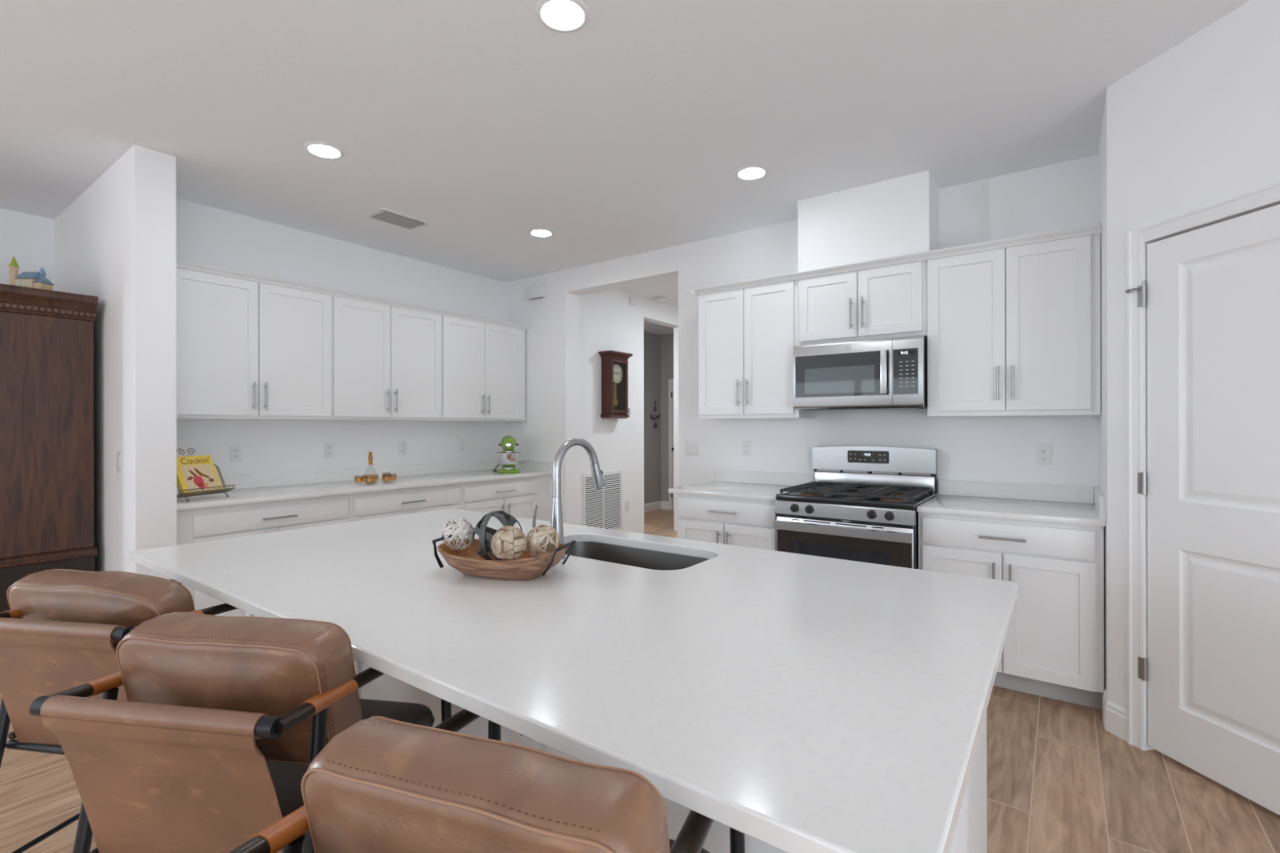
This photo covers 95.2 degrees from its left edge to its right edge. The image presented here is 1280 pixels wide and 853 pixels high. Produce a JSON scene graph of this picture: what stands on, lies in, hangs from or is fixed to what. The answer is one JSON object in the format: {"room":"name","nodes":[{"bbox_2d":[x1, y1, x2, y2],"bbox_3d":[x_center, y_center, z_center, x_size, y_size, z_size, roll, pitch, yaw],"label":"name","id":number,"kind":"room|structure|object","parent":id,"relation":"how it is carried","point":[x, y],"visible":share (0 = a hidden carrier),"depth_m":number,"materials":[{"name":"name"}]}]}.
{"room":"kitchen","nodes":[
{"label":"kitchen","id":0,"kind":"room"},
{"bbox_2d":[0,208,54,290],"bbox_3d":[-5.826,-0.064,2.063,0.120,2.845,5.717,0,0,36],"label":"wall","id":1,"kind":"structure","parent":0,"point":[28,238],"depth_m":4.08,"materials":[{"name":"white paint"}]},
{"bbox_2d":[53,144,177,579],"bbox_3d":[-3.385,-0.069,3.714,1.902,2.845,0.182,0,0,36],"label":"wall","id":2,"kind":"structure","parent":0,"point":[115,243],"depth_m":3.20,"materials":[{"name":"white paint"}]},
{"bbox_2d":[116,451,121,472],"bbox_3d":[-2.886,0.198,3.236,0.072,0.116,0.008,0,0,36],"label":"light switch","id":3,"kind":"object","parent":2,"relation":"attached to","point":[118,453],"visible":1,"depth_m":3.23,"materials":[{"name":"white plastic"}]},
{"bbox_2d":[176,198,505,476],"bbox_3d":[-2.262,-0.071,4.979,0.120,2.845,3.185,0,0,36],"label":"wall","id":4,"kind":"structure","parent":0,"point":[206,235],"depth_m":4.58,"materials":[{"name":"white paint"}]},
{"bbox_2d":[230,444,241,462],"bbox_3d":[-2.826,0.188,4.087,0.008,0.116,0.072,0,0,36],"label":"wall outlet","id":5,"kind":"object","parent":4,"relation":"attached to","point":[235,450],"visible":1,"depth_m":4.08,"materials":[{"name":"white plastic"}]},
{"bbox_2d":[233,448,239,452],"bbox_3d":[-2.824,0.166,4.086,0.002,0.029,0.033,0,0,36],"label":"socket","id":6,"kind":"object","parent":5,"relation":"attached to","point":[235,450],"depth_m":4.09,"materials":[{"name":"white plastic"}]},
{"bbox_2d":[233,454,239,458],"bbox_3d":[-2.824,0.209,4.086,0.002,0.029,0.033,0,0,36],"label":"socket","id":7,"kind":"object","parent":5,"relation":"attached to","point":[235,456],"depth_m":4.09,"materials":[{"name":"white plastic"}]},
{"bbox_2d":[176,266,331,419],"bbox_3d":[-2.677,-0.515,3.984,0.372,0.929,0.999,0,0,36],"label":"upper cabinet","id":8,"kind":"object","parent":4,"relation":"attached to","point":[246,349],"visible":0.93,"depth_m":3.86,"materials":[{"name":"white paint"}]},
{"bbox_2d":[324,442,333,457],"bbox_3d":[-2.451,0.186,4.606,0.008,0.116,0.072,0,0,36],"label":"wall outlet","id":9,"kind":"object","parent":4,"relation":"attached to","point":[328,446],"visible":1,"depth_m":4.60,"materials":[{"name":"white plastic"}]},
{"bbox_2d":[176,459,502,493],"bbox_3d":[-2.262,0.390,4.856,0.020,0.093,2.983,0,0,36],"label":"backsplash","id":10,"kind":"structure","parent":4,"relation":"attached to","point":[242,482],"depth_m":4.67,"materials":[{"name":"white stone"}]},
{"bbox_2d":[318,294,441,420],"bbox_3d":[-2.110,-0.516,4.769,0.372,0.929,0.937,0,0,36],"label":"upper cabinet","id":11,"kind":"object","parent":4,"relation":"attached to","point":[386,359],"visible":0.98,"depth_m":4.63,"materials":[{"name":"white paint"}]},
{"bbox_2d":[399,440,406,454],"bbox_3d":[-2.080,0.187,5.120,0.008,0.116,0.072,0,0,36],"label":"wall outlet","id":12,"kind":"object","parent":4,"relation":"attached to","point":[402,445],"visible":1,"depth_m":5.12,"materials":[{"name":"white plastic"}]},
{"bbox_2d":[424,314,524,421],"bbox_3d":[-1.547,-0.517,5.547,0.372,0.929,0.981,0,0,36],"label":"upper cabinet","id":13,"kind":"object","parent":4,"relation":"attached to","point":[482,364],"visible":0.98,"depth_m":5.40,"materials":[{"name":"white paint"}]},
{"bbox_2d":[176,259,531,329],"bbox_3d":[-1.981,-0.987,4.651,0.046,0.037,2.980,0,0,36],"label":"crown molding","id":14,"kind":"structure","parent":13,"relation":"attached to","point":[180,264],"depth_m":4.27,"materials":[{"name":"white paint"}]},
{"bbox_2d":[0,0,1250,334],"bbox_3d":[-0.564,-1.536,3.491,14.000,0.080,17.000,0,0,36],"label":"ceiling","id":15,"kind":"structure","parent":0,"point":[628,132],"depth_m":2.73,"materials":[{"name":"white paint"}]},
{"bbox_2d":[303,141,344,159],"bbox_3d":[-1.706,-1.490,3.158,0.194,0.008,0.194,0,0,36],"label":"recessed light","id":16,"kind":"object","parent":15,"relation":"in","point":[321,149],"visible":1,"depth_m":3.15,"materials":[{"name":"white plastic"}]},
{"bbox_2d":[361,207,431,231],"bbox_3d":[-1.750,-1.484,4.206,0.260,0.018,0.390,0,0,36],"label":"ceiling vent","id":17,"kind":"object","parent":15,"relation":"in","point":[382,215],"visible":1,"depth_m":4.18,"materials":[{"name":"white plastic"}]},
{"bbox_2d":[528,228,554,237],"bbox_3d":[-0.762,-1.491,4.504,0.194,0.008,0.194,0,0,36],"label":"recessed light","id":18,"kind":"object","parent":15,"relation":"in","point":[541,233],"visible":1,"depth_m":4.49,"materials":[{"name":"white plastic"}]},
{"bbox_2d":[535,0,589,32],"bbox_3d":[-0.280,-1.492,2.115,0.194,0.008,0.194,0,0,36],"label":"recessed light","id":19,"kind":"object","parent":15,"relation":"in","point":[559,15],"visible":1,"depth_m":2.11,"materials":[{"name":"white plastic"}]},
{"bbox_2d":[653,296,665,301],"bbox_3d":[0.223,-1.480,6.797,0.149,0.036,0.149,0,0,36],"label":"smoke detector","id":20,"kind":"object","parent":15,"relation":"attached to","point":[656,298],"visible":1,"depth_m":6.75,"materials":[{"name":"white plastic"}]},
{"bbox_2d":[734,164,768,180],"bbox_3d":[0.659,-1.494,3.446,0.194,0.008,0.194,0,0,36],"label":"recessed light","id":21,"kind":"object","parent":15,"relation":"in","point":[753,172],"visible":1,"depth_m":3.43,"materials":[{"name":"white plastic"}]},
{"bbox_2d":[579,288,678,533],"bbox_3d":[0.533,-0.076,7.578,0.125,2.845,4.293,0,0,36],"label":"wall","id":22,"kind":"structure","parent":0,"point":[608,321],"depth_m":6.49,"materials":[{"name":"white paint"}]},
{"bbox_2d":[582,470,622,530],"bbox_3d":[-0.385,0.816,6.188,0.013,0.665,0.655,0,0,36],"label":"air vent","id":23,"kind":"object","parent":22,"relation":"in","point":[602,508],"visible":0.79,"depth_m":6.21,"materials":[{"name":"white plastic"}]},
{"bbox_2d":[598,350,632,418],"bbox_3d":[-0.256,-0.437,6.238,0.166,0.700,0.374,0,0,36],"label":"wall clock","id":24,"kind":"object","parent":22,"relation":"attached to","point":[614,363],"visible":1,"depth_m":6.16,"materials":[{"name":"brown wood"}]},
{"bbox_2d":[625,500,629,511],"bbox_3d":[-0.138,0.886,6.533,0.008,0.116,0.072,0,0,36],"label":"wall outlet","id":25,"kind":"object","parent":22,"relation":"attached to","point":[627,502],"visible":1,"depth_m":6.52,"materials":[{"name":"white plastic"}]},
{"bbox_2d":[626,406,630,416],"bbox_3d":[-0.141,-0.170,6.523,0.019,0.110,0.100,0,0,36],"label":"thermostat","id":26,"kind":"object","parent":22,"relation":"attached to","point":[628,407],"visible":0.48,"depth_m":6.53,"materials":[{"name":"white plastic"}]},
{"bbox_2d":[629,297,636,306],"bbox_3d":[-0.077,-1.413,6.601,0.034,0.080,0.110,0,0,36],"label":"sensor","id":27,"kind":"object","parent":22,"relation":"attached to","point":[633,301],"visible":1,"depth_m":6.57,"materials":[{"name":"white plastic"}]},
{"bbox_2d":[0,508,1279,852],"bbox_3d":[-0.558,1.379,3.491,14.000,0.060,17.000,0,0,36],"label":"floor","id":28,"kind":"structure","parent":0,"point":[1058,781],"depth_m":2.12,"materials":[{"name":"brown wood"}]},
{"bbox_2d":[0,283,97,612],"bbox_3d":[-3.830,0.304,3.424,1.220,2.102,0.736,0,0,36],"label":"armoire","id":29,"kind":"object","parent":28,"relation":"on","point":[46,336],"visible":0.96,"depth_m":3.22,"materials":[{"name":"brown wood"}]},
{"bbox_2d":[8,257,54,290],"bbox_3d":[-3.497,-0.858,3.351,0.230,0.218,0.120,0,0,1],"label":"house","id":30,"kind":"object","parent":29,"relation":"on","point":[37,280],"visible":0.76,"depth_m":3.32,"materials":[{"name":"grey ceramic"}]},
{"bbox_2d":[0,568,238,852],"bbox_3d":[-1.359,0.868,1.634,0.542,0.968,0.608,0,0,9],"label":"bar stool","id":31,"kind":"object","parent":28,"relation":"on","point":[62,629],"visible":0.45,"depth_m":1.45,"materials":[{"name":"brown leather"}]},
{"bbox_2d":[8,569,193,649],"bbox_3d":[-1.408,0.511,1.539,0.476,0.254,0.154,0,0,9],"label":"cushion","id":32,"kind":"object","parent":31,"relation":"on","point":[127,599],"depth_m":1.48,"materials":[{"name":"brown leather"}]},
{"bbox_2d":[29,611,451,852],"bbox_3d":[-0.756,0.858,1.216,0.542,0.985,0.608,0,0,9],"label":"bar stool","id":33,"kind":"object","parent":28,"relation":"on","point":[213,742],"visible":0.85,"depth_m":1.02,"materials":[{"name":"brown leather"}]},
{"bbox_2d":[118,613,360,762],"bbox_3d":[-0.759,0.493,1.113,0.434,0.254,0.154,0,0,9],"label":"cushion","id":34,"kind":"object","parent":33,"relation":"on","point":[272,666],"depth_m":1.05,"materials":[{"name":"brown leather"}]},
{"bbox_2d":[266,697,434,835],"bbox_3d":[-0.747,0.728,1.276,0.437,0.092,0.436,0,0,9],"label":"seat cushion","id":35,"kind":"object","parent":33,"relation":"on","point":[286,778],"depth_m":1.19,"materials":[{"name":"leather"}]},
{"bbox_2d":[177,493,349,616],"bbox_3d":[-2.568,0.911,3.863,0.685,0.882,1.010,0,0,36],"label":"base cabinet","id":36,"kind":"object","parent":28,"relation":"on","point":[219,522],"visible":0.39,"depth_m":3.59,"materials":[{"name":"white paint"}]},
{"bbox_2d":[176,459,552,510],"bbox_3d":[-1.994,0.405,4.662,0.682,0.124,2.983,0,0,36],"label":"countertop","id":37,"kind":"structure","parent":36,"relation":"on","point":[255,488],"depth_m":4.44,"materials":[{"name":"white stone"}]},
{"bbox_2d":[176,448,235,502],"bbox_3d":[-2.693,0.285,3.527,0.243,0.305,0.340,0,0,16],"label":"cookbook stand","id":38,"kind":"object","parent":37,"relation":"on","point":[220,491],"visible":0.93,"depth_m":3.52,"materials":[{"name":"brown metal"}]},
{"bbox_2d":[176,455,222,495],"bbox_3d":[-2.673,0.291,3.520,0.128,0.227,0.233,0,0,16],"label":"cookbook","id":39,"kind":"object","parent":38,"relation":"on","point":[193,472],"visible":0.97,"depth_m":3.51,"materials":[{"name":"yellow paper"}]},
{"bbox_2d":[180,463,219,492],"bbox_3d":[-2.650,0.308,3.519,0.075,0.153,0.182,0,0,16],"label":"picture","id":40,"kind":"object","parent":39,"relation":"attached to","point":[193,476],"depth_m":3.51,"materials":[{"name":"beige"}]},
{"bbox_2d":[354,475,364,484],"bbox_3d":[-2.107,0.401,4.381,0.064,0.071,0.064,0,0,36],"label":"drinking glass","id":41,"kind":"object","parent":37,"relation":"on","point":[358,479],"visible":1,"depth_m":4.36,"materials":[{"name":"brown"}]},
{"bbox_2d":[365,475,374,484],"bbox_3d":[-2.012,0.401,4.358,0.064,0.071,0.064,0,0,36],"label":"drinking glass","id":42,"kind":"object","parent":37,"relation":"on","point":[367,479],"visible":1,"depth_m":4.33,"materials":[{"name":"brown"}]},
{"bbox_2d":[362,451,378,483],"bbox_3d":[-2.098,0.316,4.547,0.114,0.240,0.114,0,0,36],"label":"decanter","id":43,"kind":"object","parent":37,"relation":"on","point":[370,459],"visible":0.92,"depth_m":4.54,"materials":[{"name":"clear glass"}]},
{"bbox_2d":[382,473,391,482],"bbox_3d":[-1.938,0.400,4.470,0.064,0.071,0.064,0,0,36],"label":"drinking glass","id":44,"kind":"object","parent":37,"relation":"on","point":[384,477],"visible":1,"depth_m":4.45,"materials":[{"name":"brown"}]},
{"bbox_2d":[387,472,396,479],"bbox_3d":[-1.936,0.400,4.566,0.064,0.071,0.064,0,0,36],"label":"drinking glass","id":45,"kind":"object","parent":37,"relation":"on","point":[393,477],"visible":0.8,"depth_m":4.55,"materials":[{"name":"brown"}]},
{"bbox_2d":[493,435,525,473],"bbox_3d":[-1.263,0.259,5.569,0.259,0.350,0.390,0,0,-31],"label":"stand mixer","id":46,"kind":"object","parent":37,"relation":"on","point":[508,460],"visible":1,"depth_m":5.42,"materials":[{"name":"green metal"}]},
{"bbox_2d":[496,452,525,469],"bbox_3d":[-1.235,0.320,5.491,0.224,0.154,0.226,0,0,36],"label":"bowl","id":47,"kind":"object","parent":46,"relation":"on","point":[508,460],"depth_m":5.42,"materials":[{"name":"white ceramic"}]},
{"bbox_2d":[349,483,460,521],"bbox_3d":[-1.998,0.909,4.652,0.685,0.882,0.936,0,0,36],"label":"base cabinet","id":48,"kind":"object","parent":28,"relation":"on","point":[381,504],"visible":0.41,"depth_m":4.42,"materials":[{"name":"white paint"}]},
{"bbox_2d":[228,709,745,852],"bbox_3d":[-0.156,0.857,0.766,0.542,0.985,0.608,0,0,20],"label":"bar stool","id":49,"kind":"object","parent":28,"relation":"on","point":[380,784],"visible":0.98,"depth_m":0.62,"materials":[{"name":"brown leather"}]},
{"bbox_2d":[304,718,668,852],"bbox_3d":[-0.177,0.492,0.665,0.434,0.254,0.154,0,0,20],"label":"cushion","id":50,"kind":"object","parent":49,"relation":"on","point":[379,785],"depth_m":0.62,"materials":[{"name":"brown leather"}]},
{"bbox_2d":[669,838,710,852],"bbox_3d":[-0.135,0.726,0.824,0.437,0.092,0.436,0,0,20],"label":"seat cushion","id":51,"kind":"object","parent":49,"relation":"on","point":[671,841],"depth_m":0.95,"materials":[{"name":"leather"}]},
{"bbox_2d":[460,475,549,521],"bbox_3d":[-1.421,0.908,5.451,0.685,0.882,1.032,0,0,36],"label":"base cabinet","id":52,"kind":"object","parent":28,"relation":"on","point":[518,497],"visible":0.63,"depth_m":5.29,"materials":[{"name":"white paint"}]},
{"bbox_2d":[245,612,986,852],"bbox_3d":[-0.269,0.906,1.954,2.472,0.882,0.963,0,0,36],"label":"kitchen island","id":53,"kind":"object","parent":28,"relation":"on","point":[970,835],"visible":0.02,"depth_m":1.42,"materials":[{"name":"white paint"}]},
{"bbox_2d":[511,730,525,746],"bbox_3d":[-0.276,0.736,1.374,0.072,0.116,0.008,0,0,36],"label":"wall outlet","id":54,"kind":"object","parent":53,"relation":"attached to","point":[517,738],"visible":0.25,"depth_m":1.38,"materials":[{"name":"white plastic"}]},
{"bbox_2d":[516,741,525,746],"bbox_3d":[-0.278,0.757,1.372,0.033,0.029,0.002,0,0,36],"label":"socket","id":55,"kind":"object","parent":54,"relation":"attached to","point":[522,743],"depth_m":1.37,"materials":[{"name":"white plastic"}]},
{"bbox_2d":[129,508,1017,852],"bbox_3d":[-0.368,0.449,1.828,2.540,0.031,1.321,0,0,36],"label":"island countertop","id":56,"kind":"structure","parent":53,"relation":"on","point":[789,702],"depth_m":1.12,"materials":[{"name":"white stone"}]},
{"bbox_2d":[431,534,575,579],"bbox_3d":[-0.400,0.383,1.715,0.411,0.100,0.238,0,0,16],"label":"dough bowl","id":57,"kind":"object","parent":56,"relation":"on","point":[467,561],"visible":0.82,"depth_m":1.63,"materials":[{"name":"brown wood"}]},
{"bbox_2d":[440,518,473,550],"bbox_3d":[-0.552,0.328,1.776,0.096,0.097,0.098,0,0,36],"label":"decorative ball","id":58,"kind":"object","parent":57,"relation":"on","point":[468,530],"visible":0.98,"depth_m":1.75,"materials":[{"name":"wicker"}]},
{"bbox_2d":[471,510,522,560],"bbox_3d":[-0.426,0.331,1.750,0.145,0.156,0.149,0,0,-28],"label":"decorative ball","id":59,"kind":"object","parent":57,"relation":"in","point":[486,534],"visible":0.62,"depth_m":1.71,"materials":[{"name":"grey metal"}]},
{"bbox_2d":[491,525,527,559],"bbox_3d":[-0.364,0.325,1.625,0.098,0.098,0.098,0,0,36],"label":"decorative ball","id":60,"kind":"object","parent":57,"relation":"in","point":[508,542],"visible":0.95,"depth_m":1.59,"materials":[{"name":"brown wood"}]},
{"bbox_2d":[525,524,559,557],"bbox_3d":[-0.283,0.336,1.692,0.103,0.102,0.101,0,0,36],"label":"decorative ball","id":61,"kind":"object","parent":57,"relation":"in","point":[544,530],"visible":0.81,"depth_m":1.67,"materials":[{"name":"wicker"}]},
{"bbox_2d":[532,437,605,559],"bbox_3d":[-0.239,0.236,2.018,0.105,0.395,0.292,0,0,36],"label":"kitchen faucet","id":62,"kind":"object","parent":56,"relation":"on","point":[598,482],"visible":0.7,"depth_m":1.93,"materials":[{"name":"silver metal"}]},
{"bbox_2d":[564,541,708,570],"bbox_3d":[-0.072,0.579,2.062,0.725,0.227,0.403,0,0,36],"label":"sink","id":63,"kind":"object","parent":56,"relation":"in","point":[620,554],"visible":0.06,"depth_m":2.24,"materials":[{"name":"silver metal"}]},
{"bbox_2d":[676,493,777,551],"bbox_3d":[0.739,0.904,4.091,0.755,0.882,0.707,0,0,36],"label":"base cabinet","id":64,"kind":"object","parent":28,"relation":"on","point":[744,522],"visible":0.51,"depth_m":3.82,"materials":[{"name":"white paint"}]},
{"bbox_2d":[668,469,813,501],"bbox_3d":[0.724,0.401,4.114,0.806,0.122,0.686,0,0,36],"label":"countertop","id":65,"kind":"structure","parent":64,"relation":"on","point":[750,485],"depth_m":4.22,"materials":[{"name":"white stone"}]},
{"bbox_2d":[773,446,937,568],"bbox_3d":[1.343,0.738,3.610,0.781,1.211,0.774,0,0,36],"label":"gas range","id":66,"kind":"object","parent":28,"relation":"on","point":[860,504],"visible":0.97,"depth_m":3.44,"materials":[{"name":"silver metal"}]},
{"bbox_2d":[776,488,935,510],"bbox_3d":[1.335,0.429,3.599,0.781,0.037,0.649,0,0,36],"label":"cooktop","id":67,"kind":"object","parent":66,"relation":"in","point":[855,502],"depth_m":3.37,"materials":[{"name":"black metal"}]},
{"bbox_2d":[918,512,1104,709],"bbox_3d":[2.004,0.902,3.177,0.789,0.882,0.707,0,0,36],"label":"base cabinet","id":68,"kind":"object","parent":28,"relation":"on","point":[1054,646],"visible":0.68,"depth_m":2.84,"materials":[{"name":"white paint"}]},
{"bbox_2d":[916,479,1106,526],"bbox_3d":[2.011,0.397,3.184,0.796,0.126,0.686,0,0,36],"label":"countertop","id":69,"kind":"structure","parent":68,"relation":"on","point":[1045,503],"depth_m":3.24,"materials":[{"name":"white stone"}]},
{"bbox_2d":[644,331,661,503],"bbox_3d":[-0.710,-0.074,8.200,0.100,2.845,3.443,0,0,36],"label":"wall","id":70,"kind":"structure","parent":0,"point":[652,486],"depth_m":9.34,"materials":[{"name":"grey paint"}]},
{"bbox_2d":[649,400,660,428],"bbox_3d":[0.245,-0.193,9.434,0.026,0.450,0.294,0,0,36],"label":"wall decal","id":71,"kind":"object","parent":70,"relation":"attached to","point":[651,416],"visible":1,"depth_m":9.43,"materials":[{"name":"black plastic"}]},
{"bbox_2d":[644,501,668,512],"bbox_3d":[-0.582,1.284,8.109,0.210,0.130,3.443,0,0,36],"label":"baseboard","id":72,"kind":"structure","parent":70,"relation":"attached to","point":[656,505],"depth_m":9.43,"materials":[{"name":"white paint"}]},
{"bbox_2d":[660,333,674,510],"bbox_3d":[0.838,-0.077,9.266,1.359,2.845,0.100,0,0,36],"label":"wall","id":73,"kind":"structure","parent":0,"point":[666,340],"depth_m":9.52,"materials":[{"name":"grey paint"}]},
{"bbox_2d":[668,378,673,510],"bbox_3d":[0.791,0.291,9.225,0.790,2.110,0.021,0,0,36],"label":"trim","id":74,"kind":"structure","parent":73,"relation":"attached to","point":[670,381],"depth_m":9.43,"materials":[{"name":"white paint"}]},
{"bbox_2d":[671,383,674,509],"bbox_3d":[0.783,0.316,9.175,0.725,2.020,0.111,0,0,36],"label":"door","id":75,"kind":"structure","parent":73,"relation":"in","point":[672,393],"depth_m":9.40,"materials":[{"name":"white paint"}]},
{"bbox_2d":[505,155,1098,525],"bbox_3d":[0.685,-0.076,4.693,4.990,2.845,0.205,0,0,36],"label":"wall","id":76,"kind":"structure","parent":0,"point":[1062,195],"depth_m":4.33,"materials":[{"name":"white paint"}]},
{"bbox_2d":[526,284,546,300],"bbox_3d":[-1.028,-1.324,5.770,0.234,0.124,0.054,0,0,36],"label":"door chime","id":77,"kind":"object","parent":76,"relation":"attached to","point":[539,291],"visible":1,"depth_m":5.73,"materials":[{"name":"white plastic"}]},
{"bbox_2d":[685,440,697,455],"bbox_3d":[0.421,0.177,4.753,0.118,0.116,0.008,0,0,36],"label":"light switch","id":78,"kind":"object","parent":76,"relation":"attached to","point":[691,446],"visible":1,"depth_m":4.75,"materials":[{"name":"white plastic"}]},
{"bbox_2d":[742,440,751,456],"bbox_3d":[0.817,0.170,4.466,0.072,0.116,0.008,0,0,36],"label":"wall outlet","id":79,"kind":"object","parent":76,"relation":"attached to","point":[746,444],"visible":1,"depth_m":4.46,"materials":[{"name":"white plastic"}]},
{"bbox_2d":[697,279,815,419],"bbox_3d":[0.826,-0.522,4.227,0.770,0.929,0.382,0,0,36],"label":"upper cabinet","id":80,"kind":"object","parent":76,"relation":"attached to","point":[748,336],"visible":0.98,"depth_m":4.08,"materials":[{"name":"white paint"}]},
{"bbox_2d":[688,223,1101,295],"bbox_3d":[1.443,-0.993,3.773,2.398,0.037,0.392,0,0,36],"label":"crown molding","id":81,"kind":"structure","parent":80,"relation":"attached to","point":[1092,228],"depth_m":3.43,"materials":[{"name":"white paint"}]},
{"bbox_2d":[714,469,813,485],"bbox_3d":[0.920,0.385,4.384,0.804,0.091,0.020,0,0,36],"label":"backsplash","id":82,"kind":"structure","parent":76,"relation":"attached to","point":[720,475],"depth_m":4.37,"materials":[{"name":"white stone"}]},
{"bbox_2d":[799,259,927,345],"bbox_3d":[1.452,-0.761,3.774,0.776,0.452,0.382,0,0,36],"label":"upper cabinet","id":83,"kind":"object","parent":76,"relation":"attached to","point":[891,301],"visible":0.91,"depth_m":3.62,"materials":[{"name":"white paint"}]},
{"bbox_2d":[793,334,927,410],"bbox_3d":[1.425,-0.317,3.733,0.772,0.420,0.475,0,0,36],"label":"microwave oven","id":84,"kind":"object","parent":83,"relation":"attached to","point":[886,373],"visible":0.99,"depth_m":3.55,"materials":[{"name":"silver metal"}]},
{"bbox_2d":[927,233,1100,417],"bbox_3d":[2.093,-0.524,3.311,0.802,0.929,0.382,0,0,36],"label":"upper cabinet","id":85,"kind":"object","parent":76,"relation":"attached to","point":[1012,331],"visible":1,"depth_m":3.16,"materials":[{"name":"white paint"}]},
{"bbox_2d":[937,479,1093,503],"bbox_3d":[2.197,0.381,3.460,0.774,0.095,0.020,0,0,36],"label":"backsplash","id":86,"kind":"structure","parent":76,"relation":"attached to","point":[1028,491],"depth_m":3.43,"materials":[{"name":"white stone"}]},
{"bbox_2d":[1036,444,1051,465],"bbox_3d":[2.332,0.163,3.371,0.072,0.116,0.008,0,0,36],"label":"wall outlet","id":87,"kind":"object","parent":76,"relation":"attached to","point":[1043,452],"visible":1,"depth_m":3.37,"materials":[{"name":"white plastic"}]},
{"bbox_2d":[1040,448,1047,453],"bbox_3d":[2.330,0.141,3.369,0.033,0.029,0.002,0,0,36],"label":"socket","id":88,"kind":"object","parent":87,"relation":"attached to","point":[1043,451],"depth_m":3.37,"materials":[{"name":"white plastic"}]},
{"bbox_2d":[1040,456,1047,461],"bbox_3d":[2.330,0.184,3.369,0.033,0.029,0.002,0,0,36],"label":"socket","id":89,"kind":"object","parent":87,"relation":"attached to","point":[1042,458],"depth_m":3.37,"materials":[{"name":"white plastic"}]},
{"bbox_2d":[797,170,938,271],"bbox_3d":[1.470,-1.243,3.789,0.794,0.515,0.336,0,0,36],"label":"wall","id":90,"kind":"structure","parent":0,"point":[898,216],"depth_m":3.63,"materials":[{"name":"white paint"}]},
{"bbox_2d":[1097,88,1107,697],"bbox_3d":[2.351,-0.080,2.873,0.120,2.845,0.792,0,0,36],"label":"wall","id":91,"kind":"structure","parent":0,"point":[1102,153],"depth_m":2.76,"materials":[{"name":"white paint"}]},
{"bbox_2d":[1106,0,1279,750],"bbox_3d":[2.229,-0.079,1.980,0.120,2.845,1.250,0,0,-9],"label":"wall","id":92,"kind":"structure","parent":0,"point":[1196,126],"depth_m":2.34,"materials":[{"name":"white paint"}]},
{"bbox_2d":[1102,688,1127,742],"bbox_3d":[2.095,1.278,2.600,0.059,0.130,0.240,0,0,17],"label":"baseboard","id":93,"kind":"structure","parent":92,"relation":"attached to","point":[1114,717],"depth_m":2.55,"materials":[{"name":"white paint"}]},
{"bbox_2d":[1124,204,1279,815],"bbox_3d":[2.170,0.283,2.071,0.077,2.072,0.821,0,0,-12],"label":"door","id":94,"kind":"structure","parent":92,"relation":"in","point":[1213,295],"depth_m":2.17,"materials":[{"name":"white paint"}]},
{"bbox_2d":[1126,181,1279,751],"bbox_3d":[2.149,0.259,2.038,0.021,2.168,0.898,0,0,-9],"label":"trim","id":95,"kind":"structure","parent":92,"relation":"attached to","point":[1136,239],"depth_m":2.44,"materials":[{"name":"white paint"}]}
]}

